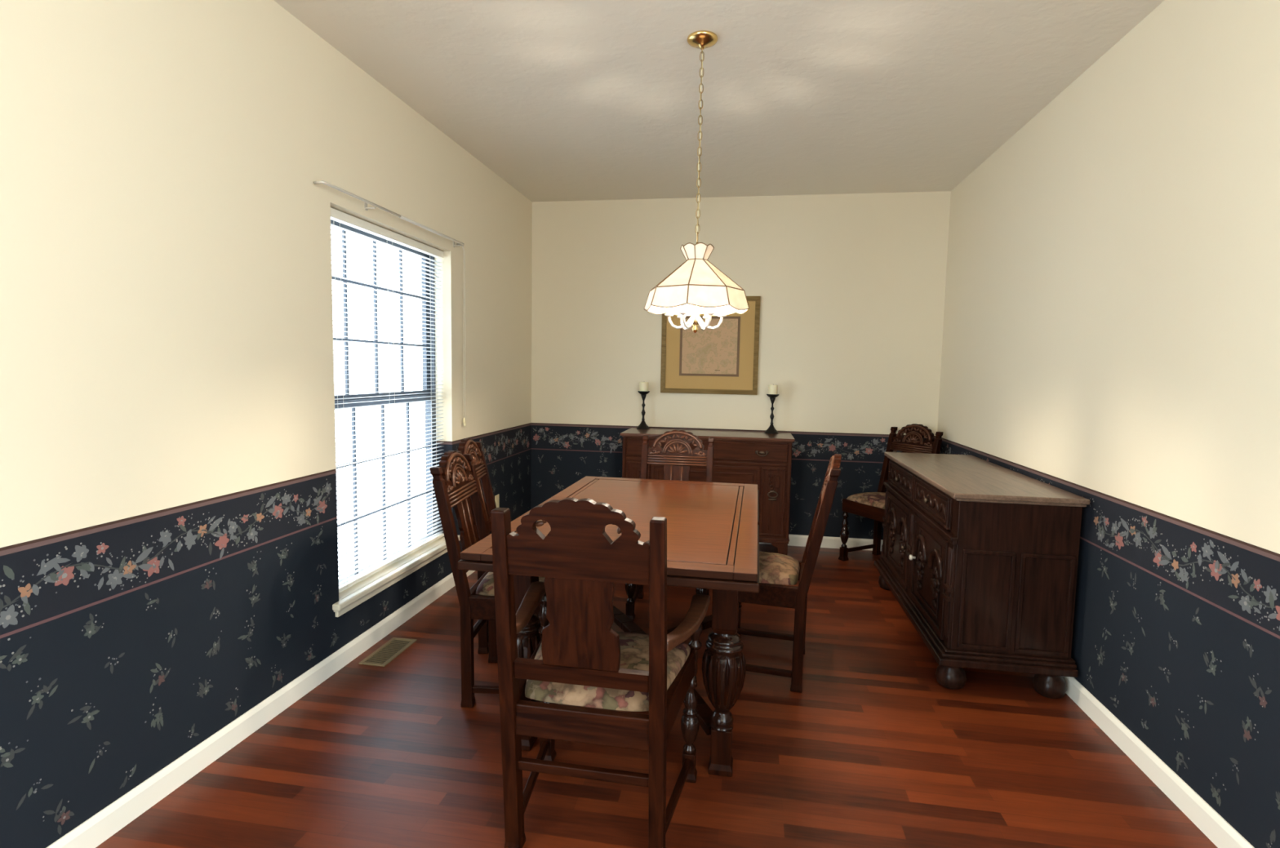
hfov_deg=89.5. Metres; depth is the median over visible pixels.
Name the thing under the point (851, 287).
wall
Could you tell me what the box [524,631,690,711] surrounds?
seat cushion
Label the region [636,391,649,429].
candlestick
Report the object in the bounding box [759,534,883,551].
baseboard
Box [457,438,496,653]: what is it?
dining chair
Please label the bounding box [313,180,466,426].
curtain rod
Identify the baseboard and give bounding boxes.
[45,570,475,847]
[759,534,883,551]
[1061,675,1254,847]
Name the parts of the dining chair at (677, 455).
leg, leg, crest rail, leg, leg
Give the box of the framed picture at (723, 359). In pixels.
[660,296,760,395]
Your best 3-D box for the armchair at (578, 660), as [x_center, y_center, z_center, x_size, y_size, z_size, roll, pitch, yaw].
[-0.113,0.660,1.856,0.586,1.005,0.556,2,5,10]
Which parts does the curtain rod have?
rod, rod, pull cord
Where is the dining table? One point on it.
(713, 528)
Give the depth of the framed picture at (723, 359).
4.90 m
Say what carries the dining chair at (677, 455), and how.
on the floor
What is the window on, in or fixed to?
in the wall at (169, 536)
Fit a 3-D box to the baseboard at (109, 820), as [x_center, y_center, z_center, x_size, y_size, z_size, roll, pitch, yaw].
[-1.634,1.180,0.848,0.012,0.084,9.000,2,5,9]
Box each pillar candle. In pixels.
[639,382,648,391]
[768,384,777,394]
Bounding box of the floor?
[95,543,1217,847]
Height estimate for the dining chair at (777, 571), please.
0.972 m
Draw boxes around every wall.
[0,0,532,847]
[530,191,951,539]
[937,0,1279,847]
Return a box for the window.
[330,219,460,617]
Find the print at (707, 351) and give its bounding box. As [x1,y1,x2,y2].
[681,318,737,374]
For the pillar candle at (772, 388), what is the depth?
4.74 m
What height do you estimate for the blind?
1.670 m
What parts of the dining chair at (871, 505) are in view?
leg, seat frame, leg, crest rail, leg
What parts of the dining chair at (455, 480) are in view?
leg, crest rail, leg, seat frame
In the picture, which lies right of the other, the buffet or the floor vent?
the buffet
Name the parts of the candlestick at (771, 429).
stem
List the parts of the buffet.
door, drawer, knob, knob, ledge moulding, knob, door, drawer, moulding, panel, panel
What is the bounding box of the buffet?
[874,452,1089,698]
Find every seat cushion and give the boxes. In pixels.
[475,572,545,595]
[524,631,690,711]
[759,551,799,585]
[846,492,885,508]
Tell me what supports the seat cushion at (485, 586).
on the dining chair at (455, 480)
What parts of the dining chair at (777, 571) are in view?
seat frame, leg, leg, crest rail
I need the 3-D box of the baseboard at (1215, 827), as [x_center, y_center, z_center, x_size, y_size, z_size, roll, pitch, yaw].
[1.391,1.278,0.344,0.012,0.084,9.000,2,5,9]
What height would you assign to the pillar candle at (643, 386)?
0.078 m
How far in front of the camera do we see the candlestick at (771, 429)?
4.77 m
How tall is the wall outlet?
0.116 m
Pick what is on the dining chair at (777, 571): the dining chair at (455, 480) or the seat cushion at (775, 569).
the seat cushion at (775, 569)
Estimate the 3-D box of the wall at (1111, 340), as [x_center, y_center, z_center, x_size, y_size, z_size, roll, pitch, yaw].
[1.493,0.022,0.225,0.151,2.610,9.300,2,5,9]
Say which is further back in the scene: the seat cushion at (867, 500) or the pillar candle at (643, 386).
the pillar candle at (643, 386)
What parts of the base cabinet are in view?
door, panel, drawer, drawer rail, handle, door, ring pull, moulding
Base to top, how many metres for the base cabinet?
0.866 m
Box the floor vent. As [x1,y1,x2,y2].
[358,637,417,666]
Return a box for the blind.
[330,207,444,592]
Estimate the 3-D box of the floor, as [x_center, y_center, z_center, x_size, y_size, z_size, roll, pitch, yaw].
[-0.123,1.321,0.604,3.380,0.100,9.300,2,5,9]
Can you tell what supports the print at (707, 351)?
attached to the framed picture at (723, 359)
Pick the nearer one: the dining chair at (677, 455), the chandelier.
the chandelier
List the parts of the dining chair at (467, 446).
crest rail, leg, rail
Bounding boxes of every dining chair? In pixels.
[430,450,549,707]
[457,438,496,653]
[624,429,714,621]
[736,453,841,693]
[838,423,943,560]
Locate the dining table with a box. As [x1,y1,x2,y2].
[457,475,759,777]
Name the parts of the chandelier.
arm, arm, arm, lamp shade, shade crown, lamp cord, chain, arm, arm, arm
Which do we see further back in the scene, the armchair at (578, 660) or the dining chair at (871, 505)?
the dining chair at (871, 505)
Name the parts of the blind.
rail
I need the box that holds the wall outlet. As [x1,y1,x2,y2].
[494,493,498,507]
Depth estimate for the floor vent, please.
2.97 m
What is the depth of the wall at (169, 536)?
1.99 m
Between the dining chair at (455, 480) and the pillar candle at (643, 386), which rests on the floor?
the dining chair at (455, 480)
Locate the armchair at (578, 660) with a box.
[490,497,710,847]
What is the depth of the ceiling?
2.88 m
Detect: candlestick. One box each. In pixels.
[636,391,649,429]
[764,394,778,433]
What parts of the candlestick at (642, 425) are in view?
stem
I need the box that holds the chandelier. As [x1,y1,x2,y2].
[644,30,749,333]
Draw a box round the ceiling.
[273,0,1164,202]
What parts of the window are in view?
sash, sash, frame, apron moulding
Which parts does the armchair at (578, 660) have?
leg, arm, crest rail, rail, seat frame, leg, arm, leg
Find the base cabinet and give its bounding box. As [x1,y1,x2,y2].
[620,427,795,555]

